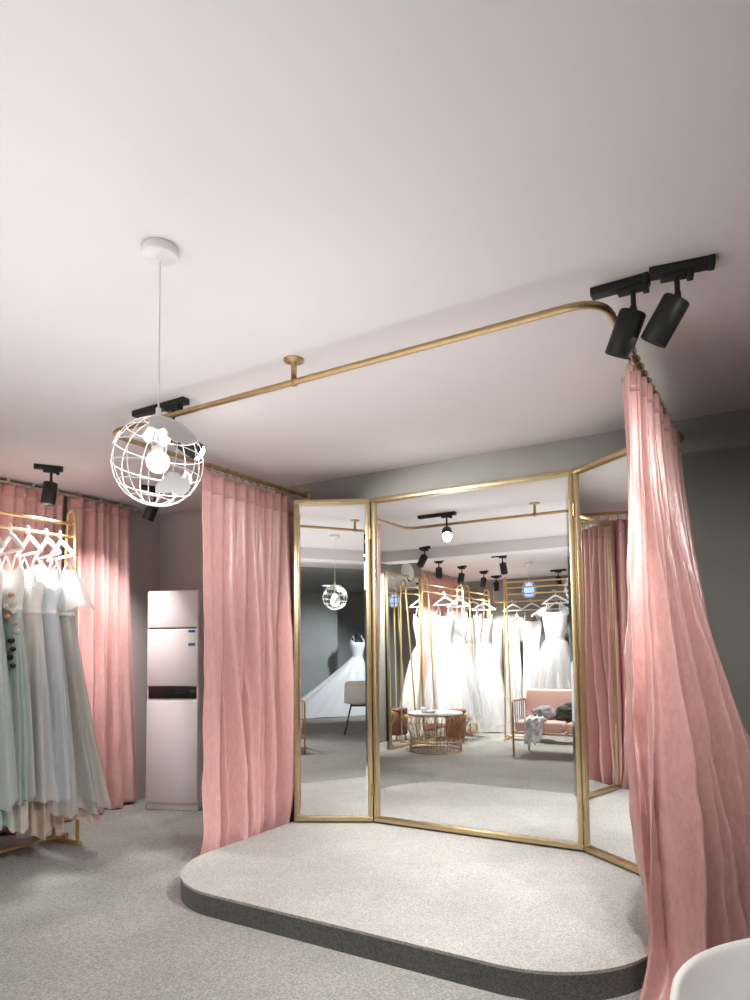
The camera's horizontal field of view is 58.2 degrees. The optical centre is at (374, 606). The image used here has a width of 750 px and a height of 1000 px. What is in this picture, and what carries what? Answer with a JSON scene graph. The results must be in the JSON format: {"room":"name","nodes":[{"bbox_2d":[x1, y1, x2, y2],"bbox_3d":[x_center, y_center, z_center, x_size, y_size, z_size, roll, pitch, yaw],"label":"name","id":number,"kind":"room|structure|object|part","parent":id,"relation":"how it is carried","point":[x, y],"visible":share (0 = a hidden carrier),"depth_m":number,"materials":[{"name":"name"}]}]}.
{"room":"clothing store","nodes":[
{"label":"clothing store","id":0,"kind":"room"},
{"bbox_2d":[0,496,159,832],"bbox_3d":[-4.039,0.226,2.761,0.220,2.500,7.750,-3,-4,31],"label":"wall","id":1,"kind":"structure","parent":0,"point":[143,533],"depth_m":5.85,"materials":[{"name":"grey paint"}]},
{"bbox_2d":[159,508,202,590],"bbox_3d":[-1.333,0.399,5.793,1.700,2.500,0.250,-3,-4,31],"label":"wall","id":2,"kind":"structure","parent":0,"point":[180,533],"depth_m":5.92,"materials":[{"name":"grey paint"}]},
{"bbox_2d":[0,798,641,999],"bbox_3d":[-1.316,1.306,-0.158,7.800,0.100,10.300,-3,-4,31],"label":"floor","id":3,"kind":"structure","parent":0,"point":[105,917],"depth_m":2.93,"materials":[{"name":"grey carpet"}]},
{"bbox_2d":[0,509,81,852],"bbox_3d":[-2.412,0.419,4.005,0.320,2.245,1.330,-3,-4,31],"label":"rack","id":4,"kind":"object","parent":3,"relation":"on","point":[63,837],"visible":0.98,"depth_m":4.47,"materials":[{"name":"gold metal"}]},
{"bbox_2d":[0,538,5,547],"bbox_3d":[-2.353,-0.436,4.133,0.410,0.198,0.030,-4,-5,41],"label":"clothes hanger","id":5,"kind":"object","parent":4,"relation":"hanging from","point":[2,545],"visible":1,"depth_m":4.00,"materials":[{"name":"white plastic"}]},
{"bbox_2d":[0,560,17,830],"bbox_3d":[-2.340,0.494,4.035,0.867,1.667,0.241,-4,-5,41],"label":"dress","id":6,"kind":"object","parent":5,"relation":"hanging from","point":[8,771],"visible":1,"depth_m":3.85,"materials":[{"name":"fabric"}]},
{"bbox_2d":[0,523,24,555],"bbox_3d":[-2.291,-0.430,4.235,0.410,0.198,0.030,-4,-5,41],"label":"clothes hanger","id":7,"kind":"object","parent":4,"relation":"hanging from","point":[10,535],"visible":0.98,"depth_m":4.21,"materials":[{"name":"white plastic"}]},
{"bbox_2d":[1,553,35,833],"bbox_3d":[-2.275,0.509,4.181,0.789,1.680,0.206,-4,-5,41],"label":"dress","id":8,"kind":"object","parent":7,"relation":"hanging from","point":[14,580],"visible":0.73,"depth_m":4.01,"materials":[{"name":"fabric"}]},
{"bbox_3d":[-2.249,0.000,4.101,0.042,0.034,0.038,-4,-5,41],"label":"flower trim","id":9,"kind":"part","parent":8,"relation":"part of","materials":[{"name":"beige fabric"}]},
{"bbox_3d":[-2.196,0.029,4.091,0.040,0.034,0.042,-4,-5,41],"label":"flower trim","id":10,"kind":"part","parent":8,"relation":"part of","materials":[{"name":"beige fabric"}]},
{"bbox_2d":[16,526,42,558],"bbox_3d":[-2.228,-0.423,4.338,0.410,0.198,0.030,-4,-5,41],"label":"clothes hanger","id":11,"kind":"object","parent":4,"relation":"hanging from","point":[28,538],"visible":0.88,"depth_m":4.31,"materials":[{"name":"white plastic"}]},
{"bbox_2d":[2,555,62,840],"bbox_3d":[-2.221,0.549,4.290,0.753,1.747,0.219,-4,-5,44],"label":"dress","id":12,"kind":"object","parent":11,"relation":"hanging from","point":[39,817],"visible":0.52,"depth_m":4.12,"materials":[{"name":"fabric"}]},
{"bbox_3d":[-2.401,1.504,3.933,0.030,0.050,1.326,-3,-4,31],"label":"rail","id":13,"kind":"part","parent":4,"relation":"part of","materials":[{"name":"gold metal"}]},
{"bbox_3d":[-2.422,-0.506,4.066,0.020,0.021,1.300,-3,-4,31],"label":"hanging rail","id":14,"kind":"part","parent":4,"relation":"part of","materials":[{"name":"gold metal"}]},
{"bbox_3d":[-2.423,-0.596,4.072,0.020,0.021,1.300,-3,-4,31],"label":"hanging rail","id":15,"kind":"part","parent":4,"relation":"part of","materials":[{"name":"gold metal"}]},
{"bbox_2d":[33,529,61,559],"bbox_3d":[-2.164,-0.417,4.444,0.410,0.198,0.030,-4,-5,41],"label":"clothes hanger","id":16,"kind":"object","parent":4,"relation":"hanging from","point":[50,542],"visible":0.9,"depth_m":4.41,"materials":[{"name":"white plastic"}]},
{"bbox_2d":[41,557,77,830],"bbox_3d":[-2.144,0.545,4.378,0.848,1.728,0.221,-4,-5,41],"label":"dress","id":17,"kind":"object","parent":16,"relation":"hanging from","point":[65,803],"visible":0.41,"depth_m":4.18,"materials":[{"name":"white fabric"}]},
{"bbox_2d":[47,531,75,561],"bbox_3d":[-2.112,-0.412,4.530,0.410,0.198,0.030,-4,-5,41],"label":"clothes hanger","id":18,"kind":"object","parent":4,"relation":"hanging from","point":[61,542],"visible":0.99,"depth_m":4.50,"materials":[{"name":"white plastic"}]},
{"bbox_2d":[52,560,111,827],"bbox_3d":[-2.019,0.550,4.473,0.976,1.709,0.317,-4,-5,41],"label":"dress","id":19,"kind":"object","parent":18,"relation":"hanging from","point":[92,791],"visible":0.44,"depth_m":4.25,"materials":[{"name":"fabric"}]},
{"bbox_3d":[-2.075,0.445,4.560,0.282,2.230,0.023,-3,-4,31],"label":"frame","id":20,"kind":"part","parent":4,"relation":"part of","materials":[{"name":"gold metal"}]},
{"bbox_2d":[146,590,203,810],"bbox_3d":[-1.608,0.757,5.532,0.447,1.757,0.272,-1,-4,9],"label":"air conditioner","id":21,"kind":"object","parent":3,"relation":"on","point":[175,637],"visible":0.95,"depth_m":5.40,"materials":[{"name":"white plastic"}]},
{"bbox_3d":[-1.624,1.156,5.378,0.435,0.800,0.010,-1,-4,9],"label":"panel","id":22,"kind":"part","parent":21,"relation":"part of","materials":[{"name":"white plastic"}]},
{"bbox_2d":[148,686,195,698],"bbox_3d":[-1.629,0.692,5.410,0.407,0.098,0.012,-1,-4,9],"label":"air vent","id":23,"kind":"object","parent":21,"relation":"attached to","point":[154,692],"depth_m":5.40,"materials":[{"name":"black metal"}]},
{"bbox_3d":[-1.632,0.413,5.428,0.435,0.460,0.010,-1,-4,9],"label":"panel","id":24,"kind":"part","parent":21,"relation":"part of","materials":[{"name":"white"}]},
{"bbox_3d":[-1.636,0.032,5.453,0.435,0.285,0.010,-1,-4,9],"label":"panel","id":25,"kind":"part","parent":21,"relation":"part of","materials":[{"name":"white"}]},
{"bbox_2d":[188,630,194,645],"bbox_3d":[-1.472,0.253,5.405,0.056,0.129,0.001,-1,-4,9],"label":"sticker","id":26,"kind":"object","parent":21,"relation":"attached to","point":[189,644],"depth_m":5.40,"materials":[{"name":"white paper"}]},
{"bbox_2d":[180,820,647,999],"bbox_3d":[0.232,1.430,3.501,2.425,0.105,1.575,-3,-4,31],"label":"platform","id":27,"kind":"object","parent":3,"relation":"on","point":[522,920],"visible":0.84,"depth_m":3.09,"materials":[{"name":"grey carpet"}]},
{"bbox_2d":[294,448,639,873],"bbox_3d":[0.478,0.310,4.098,2.289,2.180,0.356,-3,-4,31],"label":"mirror","id":28,"kind":"object","parent":27,"relation":"on","point":[494,650],"visible":0.86,"depth_m":4.20,"materials":[{"name":"gold metal"}]},
{"bbox_3d":[-0.287,0.350,4.582,0.529,2.180,0.030,-1,-4,2],"label":"panel frame","id":29,"kind":"part","parent":28,"relation":"part of","materials":[{"name":"gold metal"}]},
{"bbox_2d":[298,503,368,816],"bbox_3d":[-0.287,0.350,4.581,0.475,2.126,0.004,-1,-4,2],"label":"mirror glass","id":30,"kind":"object","parent":28,"relation":"attached to","point":[333,538],"depth_m":4.58,"materials":[{"name":"silver mirror"}]},
{"bbox_2d":[375,475,577,843],"bbox_3d":[0.578,0.317,4.218,1.319,2.126,0.006,-3,-4,31],"label":"mirror glass","id":31,"kind":"object","parent":28,"relation":"attached to","point":[475,681],"depth_m":4.18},
{"bbox_3d":[0.579,0.317,4.220,1.373,2.180,0.030,-3,-4,31],"label":"panel frame","id":32,"kind":"part","parent":28,"relation":"part of","materials":[{"name":"gold metal"}]},
{"bbox_3d":[1.270,0.270,3.614,0.030,2.180,0.529,1,-4,-21],"label":"panel frame","id":33,"kind":"part","parent":28,"relation":"part of","materials":[{"name":"gold metal"}]},
{"bbox_2d":[578,454,637,866],"bbox_3d":[1.268,0.270,3.614,0.004,2.126,0.475,1,-4,-21],"label":"mirror glass","id":34,"kind":"object","parent":28,"relation":"attached to","point":[602,482],"depth_m":3.66,"materials":[{"name":"silver mirror"}]},
{"bbox_2d":[670,938,749,999],"bbox_3d":[0.658,0.887,0.731,0.452,0.812,0.551,0,-4,-14],"label":"shell chair","id":35,"kind":"object","parent":3,"relation":"on","point":[720,972],"visible":1,"depth_m":0.97,"materials":[{"name":"white plastic"}]},
{"bbox_2d":[0,0,749,514],"bbox_3d":[-1.343,-1.288,0.014,7.800,0.100,10.300,-3,-4,31],"label":"ceiling","id":36,"kind":"structure","parent":0,"point":[333,183],"depth_m":1.95,"materials":[{"name":"white paint"}]},
{"bbox_2d":[33,463,62,505],"bbox_3d":[-2.167,-0.801,4.464,0.176,0.265,0.099,1,-4,-29],"label":"track spotlight","id":37,"kind":"object","parent":36,"relation":"attached to","point":[49,490],"visible":1,"depth_m":4.44,"materials":[{"name":"black metal"}]},
{"bbox_2d":[0,478,136,510],"bbox_3d":[-2.585,-0.864,4.814,0.030,0.085,2.150,-3,-4,31],"label":"rail","id":38,"kind":"object","parent":36,"relation":"attached to","point":[7,480],"visible":0.74,"depth_m":5.19,"materials":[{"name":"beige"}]},
{"bbox_2d":[0,481,63,834],"bbox_3d":[-2.749,0.344,4.459,0.192,2.455,1.438,-3,-4,31],"label":"window curtain","id":39,"kind":"object","parent":38,"relation":"hanging from","point":[24,500],"visible":0.26,"depth_m":4.87,"materials":[{"name":"pink fabric"}]},
{"bbox_2d":[64,497,136,820],"bbox_3d":[-2.178,0.399,5.374,0.191,2.455,0.769,-3,-4,31],"label":"window curtain","id":40,"kind":"object","parent":38,"relation":"hanging from","point":[104,635],"visible":0.68,"depth_m":5.41,"materials":[{"name":"pink fabric"}]},
{"bbox_2d":[141,485,161,521],"bbox_3d":[-1.678,-0.766,5.064,0.176,0.265,0.127,1,-4,-29],"label":"track spotlight","id":41,"kind":"object","parent":36,"relation":"attached to","point":[150,512],"visible":0.59,"depth_m":5.02,"materials":[{"name":"black metal"}]},
{"bbox_2d":[110,238,203,506],"bbox_3d":[-0.659,-0.705,2.056,0.268,0.807,0.270,-3,-4,31],"label":"globe pendant","id":42,"kind":"object","parent":36,"relation":"hanging from","point":[160,252],"visible":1,"depth_m":2.02,"materials":[{"name":"white metal"}]},
{"bbox_3d":[-0.685,-0.535,2.114,0.089,0.050,0.061,2,-4,-29],"label":"continent plate","id":43,"kind":"part","parent":42,"relation":"part of","materials":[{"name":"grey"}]},
{"bbox_3d":[-0.657,-0.437,2.037,0.068,0.068,0.068,-3,-4,31],"label":"bulb","id":44,"kind":"part","parent":42,"relation":"part of","materials":[{"name":"white glass"}]},
{"bbox_3d":[-0.661,-0.835,2.063,0.005,0.467,0.005,-3,-4,31],"label":"cord","id":45,"kind":"part","parent":42,"relation":"part of","materials":[{"name":"white metal"}]},
{"bbox_3d":[-0.589,-0.515,1.970,0.152,0.101,0.074,1,-4,-25],"label":"continent plate","id":46,"kind":"part","parent":42,"relation":"part of","materials":[{"name":"grey metal"}]},
{"bbox_3d":[-0.586,-0.358,1.969,0.061,0.060,0.109,-4,-5,43],"label":"continent plate","id":47,"kind":"part","parent":42,"relation":"part of","materials":[{"name":"grey metal"}]},
{"bbox_3d":[-0.618,-0.389,2.153,0.074,0.090,0.029,0,-4,-2],"label":"continent plate","id":48,"kind":"part","parent":42,"relation":"part of","materials":[{"name":"grey metal"}]},
{"bbox_2d":[132,396,204,459],"bbox_3d":[-1.050,-0.874,3.441,0.382,0.278,0.172,-3,-4,31],"label":"track spotlight","id":49,"kind":"object","parent":36,"relation":"attached to","point":[176,404],"visible":0.54,"depth_m":3.35,"materials":[{"name":"black metal"}]},
{"bbox_2d":[113,301,683,499],"bbox_3d":[0.113,-0.946,3.599,2.604,0.138,1.791,-3,-4,31],"label":"curtain rod","id":50,"kind":"object","parent":36,"relation":"attached to","point":[293,360],"visible":0.75,"depth_m":2.75,"materials":[{"name":"gold metal"}]},
{"bbox_2d":[198,460,295,854],"bbox_3d":[-0.832,0.342,4.429,0.362,2.417,1.038,-3,-4,31],"label":"velvet curtain","id":51,"kind":"object","parent":50,"relation":"hanging from","point":[248,531],"visible":0.94,"depth_m":4.30,"materials":[{"name":"pink fabric"}]},
{"bbox_2d":[621,347,749,999],"bbox_3d":[1.384,0.206,2.731,0.679,2.418,1.371,-3,-4,31],"label":"velvet curtain","id":52,"kind":"object","parent":50,"relation":"hanging from","point":[687,741],"visible":0.98,"depth_m":2.54,"materials":[{"name":"pink fabric"}]},
{"bbox_2d":[590,272,650,359],"bbox_3d":[0.847,-0.976,2.309,0.191,0.263,0.116,-3,-4,31],"label":"track spotlight","id":53,"kind":"object","parent":36,"relation":"attached to","point":[629,322],"visible":0.98,"depth_m":2.27,"materials":[{"name":"black metal"}]},
{"bbox_3d":[0.874,-1.024,2.278,0.020,0.082,0.030,-3,-4,31],"label":"stem","id":54,"kind":"part","parent":53,"relation":"part of","materials":[{"name":"black metal"}]},
{"bbox_2d":[641,254,715,347],"bbox_3d":[0.987,-0.988,2.201,0.236,0.257,0.102,-4,-5,40],"label":"track spotlight","id":55,"kind":"object","parent":36,"relation":"attached to","point":[671,308],"visible":1,"depth_m":2.19,"materials":[{"name":"black metal"}]},
{"bbox_3d":[0.986,-1.031,2.196,0.020,0.082,0.030,-2,-4,21],"label":"stem","id":56,"kind":"part","parent":55,"relation":"part of","materials":[{"name":"black metal"}]},
{"bbox_2d":[275,408,749,819],"bbox_3d":[1.958,0.226,3.705,6.100,2.500,0.422,-3,-4,31],"label":"wall","id":57,"kind":"structure","parent":0,"point":[715,448],"depth_m":3.61,"materials":[{"name":"grey paint"}]}
]}

